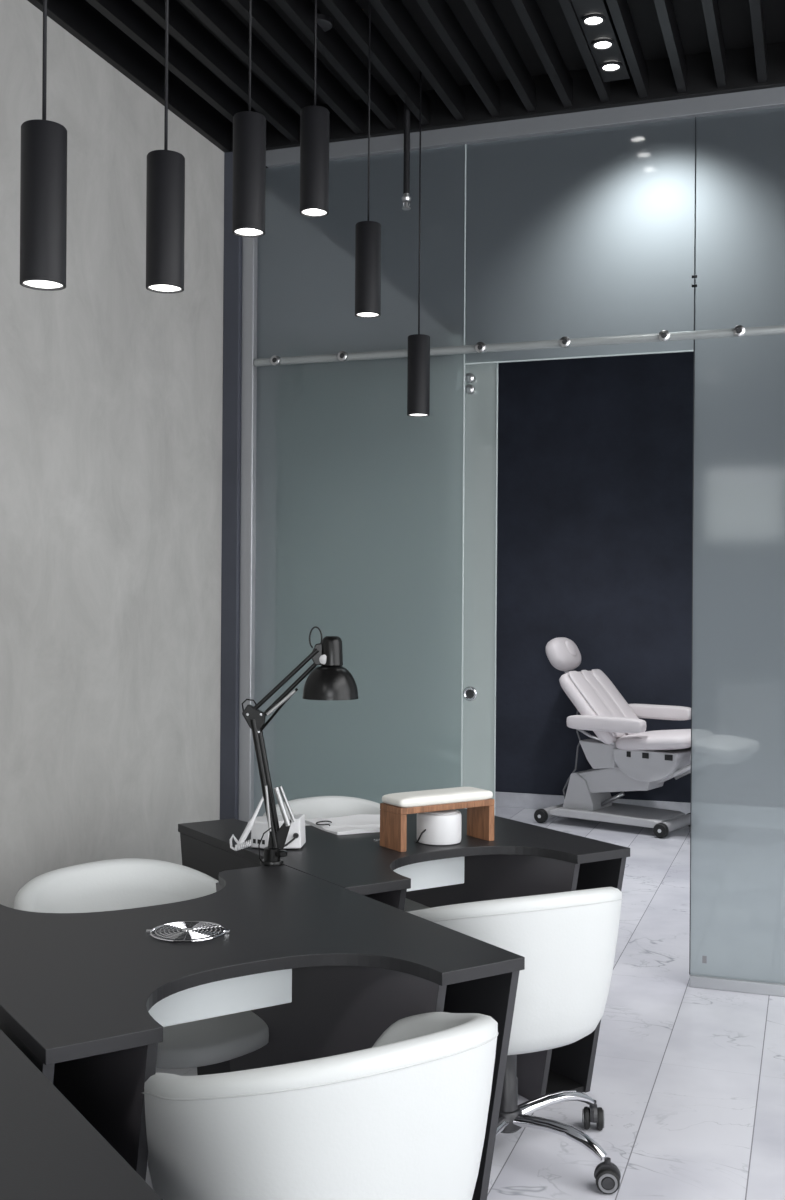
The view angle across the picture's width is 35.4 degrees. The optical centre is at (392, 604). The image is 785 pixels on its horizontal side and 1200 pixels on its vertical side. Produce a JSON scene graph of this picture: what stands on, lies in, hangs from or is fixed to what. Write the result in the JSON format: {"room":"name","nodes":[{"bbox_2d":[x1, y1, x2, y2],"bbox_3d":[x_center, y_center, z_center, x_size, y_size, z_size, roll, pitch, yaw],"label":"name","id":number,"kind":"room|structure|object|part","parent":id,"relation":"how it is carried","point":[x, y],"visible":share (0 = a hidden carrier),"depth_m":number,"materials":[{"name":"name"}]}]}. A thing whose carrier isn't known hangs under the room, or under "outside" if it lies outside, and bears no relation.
{"room":"salon","nodes":[
{"label":"salon","id":0,"kind":"room"},
{"bbox_2d":[0,0,223,908],"bbox_3d":[-2.023,-0.359,1.646,0.100,3.570,7.800,0,0,19],"label":"wall","id":1,"kind":"structure","parent":0,"point":[111,386],"depth_m":4.38,"materials":[{"name":"grey paint"}]},
{"bbox_2d":[27,0,229,151],"bbox_3d":[-1.960,-2.019,1.596,0.030,0.150,7.740,0,0,19],"label":"trim","id":2,"kind":"structure","parent":1,"relation":"attached to","point":[79,18],"depth_m":4.52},
{"bbox_2d":[220,151,241,819],"bbox_3d":[-0.677,-0.255,5.307,0.075,3.380,0.120,0,0,19],"label":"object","id":3,"kind":"structure","parent":1,"relation":"attached to","point":[232,286],"depth_m":5.25,"materials":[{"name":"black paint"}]},
{"bbox_2d":[238,237,257,821],"bbox_3d":[-0.615,-0.217,5.285,0.057,3.305,0.070,0,0,19],"label":"trim","id":4,"kind":"structure","parent":1,"relation":"attached to","point":[249,245],"depth_m":5.25,"materials":[{"name":"silver metal"}]},
{"bbox_2d":[224,42,784,152],"bbox_3d":[1.650,-1.992,4.466,5.000,0.152,0.030,0,0,19],"label":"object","id":5,"kind":"structure","parent":1,"relation":"attached to","point":[741,62],"depth_m":4.77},
{"bbox_2d":[86,0,784,144],"bbox_3d":[0.393,-2.057,0.795,5.200,0.240,7.950,0,0,19],"label":"ceiling","id":6,"kind":"structure","parent":0,"point":[454,44],"depth_m":4.41,"materials":[{"name":"black wood"}]},
{"bbox_2d":[20,0,66,290],"bbox_3d":[-0.649,-1.342,2.304,0.084,1.486,0.084,0,0,19],"label":"pendant light","id":7,"kind":"object","parent":6,"relation":"hanging from","point":[43,166],"visible":1,"depth_m":2.27,"materials":[{"name":"black metal"}]},
{"bbox_3d":[-0.648,-1.490,2.304,0.007,1.190,0.007,0,0,41],"label":"cord","id":8,"kind":"part","parent":7,"relation":"part of","materials":[{"name":"black metal"}]},
{"bbox_2d":[146,0,184,293],"bbox_3d":[-0.501,-1.393,2.735,0.084,1.381,0.084,0,0,19],"label":"pendant light","id":9,"kind":"object","parent":6,"relation":"hanging from","point":[165,179],"visible":1,"depth_m":2.70,"materials":[{"name":"black metal"}]},
{"bbox_3d":[-0.500,-1.541,2.735,0.007,1.085,0.007,0,0,41],"label":"cord","id":10,"kind":"part","parent":9,"relation":"part of","materials":[{"name":"black metal"}]},
{"bbox_2d":[232,0,265,237],"bbox_3d":[-0.363,-1.517,3.142,0.084,1.132,0.084,0,0,19],"label":"pendant light","id":11,"kind":"object","parent":6,"relation":"hanging from","point":[249,127],"visible":1,"depth_m":3.11,"materials":[{"name":"black metal"}]},
{"bbox_3d":[-0.362,-1.665,3.142,0.006,0.836,0.006,0,0,19],"label":"cord","id":12,"kind":"part","parent":11,"relation":"part of","materials":[{"name":"black metal"}]},
{"bbox_2d":[300,0,329,216],"bbox_3d":[-0.223,-1.608,3.558,0.084,0.948,0.084,0,0,19],"label":"pendant light","id":13,"kind":"object","parent":6,"relation":"hanging from","point":[314,120],"visible":1,"depth_m":3.52,"materials":[{"name":"black metal"}]},
{"bbox_3d":[-0.222,-1.756,3.558,0.006,0.652,0.006,0,0,19],"label":"cord","id":14,"kind":"part","parent":13,"relation":"part of","materials":[{"name":"black metal"}]},
{"bbox_2d":[314,13,331,31],"bbox_3d":[-0.257,-2.007,4.237,0.100,0.030,0.100,0,0,19],"label":"smoke detector","id":15,"kind":"object","parent":6,"relation":"attached to","point":[324,21],"visible":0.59,"depth_m":4.21,"materials":[{"name":"grey plastic"}]},
{"bbox_2d":[355,2,380,317],"bbox_3d":[-0.077,-1.512,4.002,0.084,1.138,0.084,0,0,19],"label":"pendant light","id":16,"kind":"object","parent":6,"relation":"hanging from","point":[367,233],"visible":1,"depth_m":3.97,"materials":[{"name":"black metal"}]},
{"bbox_3d":[-0.076,-1.660,4.002,0.006,0.842,0.006,0,0,19],"label":"cord","id":17,"kind":"part","parent":16,"relation":"part of","materials":[{"name":"black metal"}]},
{"bbox_2d":[402,103,410,209],"bbox_3d":[0.057,-1.820,4.848,0.038,0.520,0.038,0,0,19],"label":"sprinkler","id":18,"kind":"object","parent":6,"relation":"hanging from","point":[406,198],"visible":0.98,"depth_m":4.84,"materials":[{"name":"black metal"}]},
{"bbox_2d":[407,71,429,416],"bbox_3d":[0.102,-1.394,4.602,0.084,1.370,0.084,0,0,19],"label":"pendant light","id":19,"kind":"object","parent":6,"relation":"hanging from","point":[418,366],"visible":0.88,"depth_m":4.57,"materials":[{"name":"black metal"}]},
{"bbox_3d":[0.102,-1.542,4.602,0.006,1.074,0.006,0,0,19],"label":"cord","id":20,"kind":"part","parent":19,"relation":"part of","materials":[{"name":"black metal"}]},
{"bbox_2d":[571,0,629,81],"bbox_3d":[0.714,-1.970,4.216,0.098,0.072,0.720,0,0,19],"label":"recessed light","id":21,"kind":"object","parent":6,"relation":"in","point":[594,16],"visible":0.98,"depth_m":4.22,"materials":[{"name":"black metal"}]},
{"bbox_2d":[146,806,784,1199],"bbox_3d":[0.992,1.472,2.616,5.200,0.050,11.800,0,0,19],"label":"floor","id":22,"kind":"structure","parent":0,"point":[688,1082],"depth_m":3.75,"materials":[{"name":"white tile"}]},
{"bbox_2d":[0,1029,162,1199],"bbox_3d":[-0.874,1.055,1.483,0.950,0.758,1.020,0,0,-33],"label":"desk","id":23,"kind":"object","parent":22,"relation":"on","point":[49,1150],"visible":1,"depth_m":1.55,"materials":[{"name":"black wood"}]},
{"bbox_2d":[14,858,268,1166],"bbox_3d":[-0.615,1.059,3.011,0.653,0.754,0.689,0,0,42],"label":"tub chair","id":24,"kind":"object","parent":22,"relation":"on","point":[125,883],"visible":0.15,"depth_m":3.16,"materials":[{"name":"grey leather"}]},
{"bbox_3d":[-0.556,1.014,3.014,0.570,0.068,0.444,0,0,42],"label":"seat","id":25,"kind":"part","parent":24,"relation":"part of","materials":[{"name":"grey leather"}]},
{"bbox_2d":[0,865,524,1199],"bbox_3d":[-0.419,1.058,2.586,0.950,0.758,1.020,0,0,-33],"label":"desk","id":26,"kind":"object","parent":22,"relation":"on","point":[88,999],"visible":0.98,"depth_m":2.46,"materials":[{"name":"black laminate"}]},
{"bbox_3d":[-0.808,1.072,2.332,0.018,0.724,0.990,0,0,-33],"label":"panel","id":27,"kind":"part","parent":26,"relation":"part of","materials":[{"name":"black laminate"}]},
{"bbox_3d":[-0.664,1.073,2.426,0.018,0.724,0.990,0,0,-33],"label":"panel","id":28,"kind":"part","parent":26,"relation":"part of","materials":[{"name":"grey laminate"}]},
{"bbox_2d":[146,921,229,941],"bbox_3d":[-0.428,0.683,2.577,0.157,0.006,0.157,0,0,-33],"label":"grille","id":29,"kind":"object","parent":26,"relation":"attached to","point":[181,931],"depth_m":2.57,"materials":[{"name":"silver metal"}]},
{"bbox_2d":[148,969,291,1026],"bbox_3d":[-0.433,0.766,2.575,0.340,0.106,0.310,0,0,-33],"label":"panel","id":30,"kind":"object","parent":26,"relation":"attached to","point":[266,989],"depth_m":2.46,"materials":[{"name":"white ceramic"}]},
{"bbox_2d":[241,626,357,865],"bbox_3d":[-0.247,0.372,3.266,0.311,0.632,0.149,0,0,0],"label":"desk lamp","id":31,"kind":"object","parent":26,"relation":"attached to","point":[330,681],"visible":1,"depth_m":3.25,"materials":[{"name":"black metal"}]},
{"bbox_3d":[-0.378,0.268,3.266,0.046,0.040,0.004,0,0,0],"label":"lamp cord","id":32,"kind":"part","parent":31,"relation":"part of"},
{"bbox_3d":[-0.335,0.473,3.266,0.087,0.343,0.035,0,0,0],"label":"arm","id":33,"kind":"part","parent":31,"relation":"part of","materials":[{"name":"black metal"}]},
{"bbox_3d":[-0.336,0.634,3.245,0.035,0.096,0.008,0,0,-11],"label":"lamp cord","id":34,"kind":"part","parent":31,"relation":"part of","materials":[{"name":"black rubber"}]},
{"bbox_3d":[-0.302,0.279,3.266,0.103,0.119,0.007,0,0,0],"label":"tension rod","id":35,"kind":"part","parent":31,"relation":"part of","materials":[{"name":"silver metal"}]},
{"bbox_3d":[-0.294,0.657,3.254,0.032,0.014,0.032,0,0,0],"label":"clamp knob","id":36,"kind":"part","parent":31,"relation":"part of","materials":[{"name":"black ceramic"}]},
{"bbox_3d":[-0.276,0.210,3.266,0.186,0.192,0.028,0,0,0],"label":"arm","id":37,"kind":"part","parent":31,"relation":"part of","materials":[{"name":"black metal"}]},
{"bbox_3d":[-0.203,0.087,3.262,0.037,0.062,0.004,0,0,0],"label":"lamp cord","id":38,"kind":"part","parent":31,"relation":"part of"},
{"bbox_3d":[-0.165,0.203,3.266,0.149,0.089,0.149,0,0,0],"label":"lamp shade","id":39,"kind":"part","parent":31,"relation":"part of","materials":[{"name":"black metal"}]},
{"bbox_2d":[321,636,342,666],"bbox_3d":[-0.161,0.123,3.266,0.060,0.080,0.060,0,0,0],"label":"socket","id":40,"kind":"object","parent":31,"relation":"attached to","point":[331,646],"depth_m":3.24,"materials":[{"name":"black metal"}]},
{"bbox_3d":[-0.177,1.077,2.743,0.018,0.724,0.990,0,0,-33],"label":"panel","id":41,"kind":"part","parent":26,"relation":"part of","materials":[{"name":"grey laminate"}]},
{"bbox_3d":[-0.029,1.078,2.839,0.018,0.724,0.990,0,0,-33],"label":"panel","id":42,"kind":"part","parent":26,"relation":"part of","materials":[{"name":"black laminate"}]},
{"bbox_2d":[142,1012,497,1199],"bbox_3d":[-0.123,1.062,2.204,0.690,0.754,0.653,0,0,-34],"label":"tub chair","id":43,"kind":"object","parent":22,"relation":"on","point":[404,1116],"visible":0.98,"depth_m":1.90,"materials":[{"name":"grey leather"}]},
{"bbox_2d":[263,796,429,911],"bbox_3d":[-0.130,1.062,4.117,0.689,0.754,0.653,0,0,-44],"label":"tub chair","id":44,"kind":"object","parent":22,"relation":"on","point":[319,806],"visible":0.05,"depth_m":4.39,"materials":[{"name":"grey leather"}]},
{"bbox_3d":[-0.071,1.018,4.117,0.444,0.068,0.570,0,0,-44],"label":"seat","id":45,"kind":"part","parent":44,"relation":"part of","materials":[{"name":"grey leather"}]},
{"bbox_2d":[178,808,629,1099],"bbox_3d":[0.002,1.065,3.685,0.950,0.750,1.020,0,0,-33],"label":"desk","id":46,"kind":"object","parent":22,"relation":"on","point":[522,859],"visible":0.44,"depth_m":3.58,"materials":[{"name":"black wood"}]},
{"bbox_3d":[-0.388,1.075,3.431,0.018,0.724,0.990,0,0,-33],"label":"panel","id":47,"kind":"part","parent":46,"relation":"part of","materials":[{"name":"black laminate"}]},
{"bbox_2d":[229,796,263,850],"bbox_3d":[-0.406,0.608,3.422,0.099,0.149,0.053,0,0,0],"label":"drill handpiece","id":48,"kind":"object","parent":46,"relation":"on","point":[241,844],"visible":0.99,"depth_m":3.41,"materials":[{"name":"white plastic"}]},
{"bbox_3d":[-0.441,0.662,3.429,0.030,0.042,0.038,0,0,0],"label":"cord","id":49,"kind":"part","parent":48,"relation":"part of","materials":[{"name":"white plastic"}]},
{"bbox_3d":[-0.413,0.666,3.408,0.044,0.031,0.019,0,0,-8],"label":"coiled cord","id":50,"kind":"part","parent":48,"relation":"part of","materials":[{"name":"white plastic"}]},
{"bbox_2d":[251,814,305,849],"bbox_3d":[-0.325,0.644,3.473,0.151,0.088,0.142,0,0,0],"label":"box","id":51,"kind":"object","parent":46,"relation":"on","point":[296,838],"visible":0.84,"depth_m":3.45,"materials":[{"name":"white plastic"}]},
{"bbox_2d":[305,814,379,834],"bbox_3d":[-0.115,0.678,3.833,0.272,0.020,0.252,0,0,-23],"label":"folded towel","id":52,"kind":"object","parent":46,"relation":"on","point":[360,823],"visible":0.88,"depth_m":3.81,"materials":[{"name":"white fabric"}]},
{"bbox_3d":[-0.244,1.076,3.525,0.018,0.724,0.990,0,0,-33],"label":"panel","id":53,"kind":"part","parent":46,"relation":"part of","materials":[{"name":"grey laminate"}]},
{"bbox_2d":[393,857,463,891],"bbox_3d":[-0.013,0.769,3.674,0.340,0.106,0.310,0,0,-33],"label":"panel","id":54,"kind":"object","parent":46,"relation":"attached to","point":[448,871],"depth_m":3.58,"materials":[{"name":"white ceramic"}]},
{"bbox_2d":[380,787,493,851],"bbox_3d":[0.132,0.615,3.568,0.332,0.151,0.112,0,0,-33],"label":"manicure armrest","id":55,"kind":"object","parent":46,"relation":"on","point":[479,804],"visible":1,"depth_m":3.52,"materials":[{"name":"brown wood"}]},
{"bbox_3d":[0.002,0.638,3.484,0.020,0.104,0.110,0,0,-33],"label":"leg","id":56,"kind":"part","parent":55,"relation":"part of","materials":[{"name":"brown wood"}]},
{"bbox_2d":[382,787,492,807],"bbox_3d":[0.132,0.556,3.568,0.332,0.033,0.112,0,0,-33],"label":"cushion","id":57,"kind":"object","parent":55,"relation":"on","point":[456,797],"depth_m":3.53,"materials":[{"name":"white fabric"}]},
{"bbox_3d":[0.261,0.640,3.653,0.020,0.104,0.110,0,0,-33],"label":"leg","id":58,"kind":"part","parent":55,"relation":"part of","materials":[{"name":"brown wood"}]},
{"bbox_2d":[415,809,461,845],"bbox_3d":[0.134,0.644,3.590,0.134,0.094,0.131,0,0,6],"label":"collector","id":59,"kind":"object","parent":46,"relation":"on","point":[436,828],"visible":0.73,"depth_m":3.53,"materials":[{"name":"white plastic"}]},
{"bbox_3d":[0.136,0.600,3.589,0.112,0.005,0.112,0,0,7],"label":"lid","id":60,"kind":"part","parent":59,"relation":"part of","materials":[{"name":"white plastic"}]},
{"bbox_3d":[0.243,1.079,3.842,0.018,0.724,0.990,0,0,-33],"label":"panel","id":61,"kind":"part","parent":46,"relation":"part of","materials":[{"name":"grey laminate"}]},
{"bbox_3d":[0.391,1.081,3.939,0.018,0.724,0.990,0,0,-33],"label":"panel","id":62,"kind":"part","parent":46,"relation":"part of","materials":[{"name":"black laminate"}]},
{"bbox_2d":[408,887,621,1193],"bbox_3d":[0.290,1.065,3.230,0.690,0.754,0.653,0,0,-25],"label":"tub chair","id":63,"kind":"object","parent":22,"relation":"on","point":[567,941],"visible":0.44,"depth_m":2.95,"materials":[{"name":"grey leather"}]},
{"bbox_3d":[0.238,1.342,3.077,0.044,0.059,0.269,0,0,22],"label":"leg","id":64,"kind":"part","parent":63,"relation":"part of","materials":[{"name":"silver metal"}]},
{"bbox_3d":[0.436,1.343,3.314,0.269,0.059,0.044,0,0,-32],"label":"leg","id":65,"kind":"part","parent":63,"relation":"part of","materials":[{"name":"silver metal"}]},
{"bbox_3d":[0.423,1.343,3.124,0.269,0.059,0.044,0,0,40],"label":"leg","id":66,"kind":"part","parent":63,"relation":"part of","materials":[{"name":"silver metal"}]},
{"bbox_2d":[534,637,690,837],"bbox_3d":[1.643,0.837,7.989,1.386,1.228,0.671,0,0,36],"label":"chair","id":67,"kind":"object","parent":22,"relation":"on","point":[622,757],"visible":0.91,"depth_m":7.96,"materials":[{"name":"white leather"}]},
{"bbox_3d":[1.385,0.675,8.153,0.400,0.455,0.556,0,0,36],"label":"backrest","id":68,"kind":"part","parent":67,"relation":"part of","materials":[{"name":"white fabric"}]},
{"bbox_3d":[1.438,0.980,8.134,0.275,0.178,0.360,0,0,36],"label":"plate","id":69,"kind":"part","parent":67,"relation":"part of","materials":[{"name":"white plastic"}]},
{"bbox_3d":[1.360,0.757,7.839,0.530,0.094,0.094,0,0,36],"label":"armrest","id":70,"kind":"part","parent":67,"relation":"part of","materials":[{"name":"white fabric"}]},
{"bbox_3d":[1.420,0.640,8.133,0.351,0.410,0.130,0,0,36],"label":"backrest","id":71,"kind":"part","parent":67,"relation":"part of","materials":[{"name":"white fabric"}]},
{"bbox_3d":[1.444,1.275,8.079,0.173,0.113,0.028,0,0,36],"label":"drive rod","id":72,"kind":"part","parent":67,"relation":"part of","materials":[{"name":"silver metal"}]},
{"bbox_3d":[1.492,1.135,8.062,0.530,0.199,0.250,0,0,36],"label":"lift arm","id":73,"kind":"part","parent":67,"relation":"part of","materials":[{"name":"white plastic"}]},
{"bbox_2d":[642,753,648,758],"bbox_3d":[1.593,0.949,7.745,0.044,0.035,0.006,0,0,36],"label":"socket","id":74,"kind":"object","parent":67,"relation":"attached to","point":[644,755],"depth_m":7.74,"materials":[{"name":"black plastic"}]},
{"bbox_3d":[1.751,0.867,7.910,0.527,0.139,0.546,0,0,36],"label":"seat","id":75,"kind":"part","parent":67,"relation":"part of","materials":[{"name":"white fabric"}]},
{"bbox_3d":[1.772,0.717,8.252,0.500,0.094,0.094,0,0,36],"label":"armrest","id":76,"kind":"part","parent":67,"relation":"part of","materials":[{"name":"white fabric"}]},
{"bbox_2d":[665,755,672,760],"bbox_3d":[1.718,0.950,7.654,0.052,0.035,0.006,0,0,36],"label":"socket","id":77,"kind":"object","parent":67,"relation":"attached to","point":[667,757],"depth_m":7.65,"materials":[{"name":"black plastic"}]},
{"bbox_2d":[690,974,784,996],"bbox_3d":[2.569,1.437,4.190,3.037,0.042,0.044,0,0,19],"label":"trim","id":78,"kind":"structure","parent":22,"relation":"on","point":[697,981],"depth_m":4.61,"materials":[{"name":"silver metal"}]},
{"bbox_2d":[254,107,784,983],"bbox_3d":[1.713,-0.201,4.484,4.868,3.305,0.017,0,0,19],"label":"glass","id":79,"kind":"object","parent":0,"point":[586,233],"visible":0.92,"depth_m":4.95,"materials":[{"name":"grey"}]},
{"bbox_3d":[-0.152,-0.214,5.127,0.922,3.305,0.001,0,0,19],"label":"fixed glass panel","id":80,"kind":"part","parent":79,"relation":"part of","materials":[{"name":"clear glass"}]},
{"bbox_2d":[462,363,497,815],"bbox_3d":[-0.049,0.160,5.155,0.981,2.535,0.057,0,0,19],"label":"door","id":81,"kind":"structure","parent":79,"relation":"attached to","point":[481,380],"depth_m":5.04,"materials":[{"name":"clear glass"}]},
{"bbox_3d":[0.318,0.364,5.046,0.060,0.060,0.012,0,0,19],"label":"handle","id":82,"kind":"part","parent":81,"relation":"part of","materials":[{"name":"silver metal"}]},
{"bbox_2d":[254,325,784,366],"bbox_3d":[0.909,-1.024,4.731,3.162,0.042,0.049,0,0,19],"label":"rail","id":83,"kind":"object","parent":79,"relation":"attached to","point":[738,331],"visible":0.85,"depth_m":4.84,"materials":[{"name":"grey metal"}]},
{"bbox_2d":[266,86,784,167],"bbox_3d":[1.749,-1.886,4.479,4.820,0.067,0.060,0,0,19],"label":"trim","id":84,"kind":"structure","parent":79,"relation":"attached to","point":[767,98],"depth_m":4.83,"materials":[{"name":"grey metal"}]},
{"bbox_3d":[0.723,-1.416,4.830,0.903,0.888,0.001,0,0,19],"label":"transom glass panel","id":85,"kind":"part","parent":79,"relation":"part of","materials":[{"name":"clear glass"}]},
{"bbox_3d":[1.706,-0.222,4.490,1.186,3.263,0.001,0,0,19],"label":"fixed glass panel","id":86,"kind":"part","parent":79,"relation":"part of","materials":[{"name":"clear glass"}]},
{"bbox_2d":[495,352,694,802],"bbox_3d":[2.901,-0.325,8.150,5.200,3.570,0.100,0,0,19],"label":"wall","id":87,"kind":"structure","parent":0,"point":[595,487],"depth_m":8.62,"materials":[{"name":"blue paint"}]},
{"bbox_2d":[495,792,691,813],"bbox_3d":[2.871,1.408,8.098,5.000,0.105,0.012,0,0,19],"label":"baseboard","id":88,"kind":"structure","parent":87,"relation":"attached to","point":[502,799],"depth_m":8.71,"materials":[{"name":"stone"}]}
]}

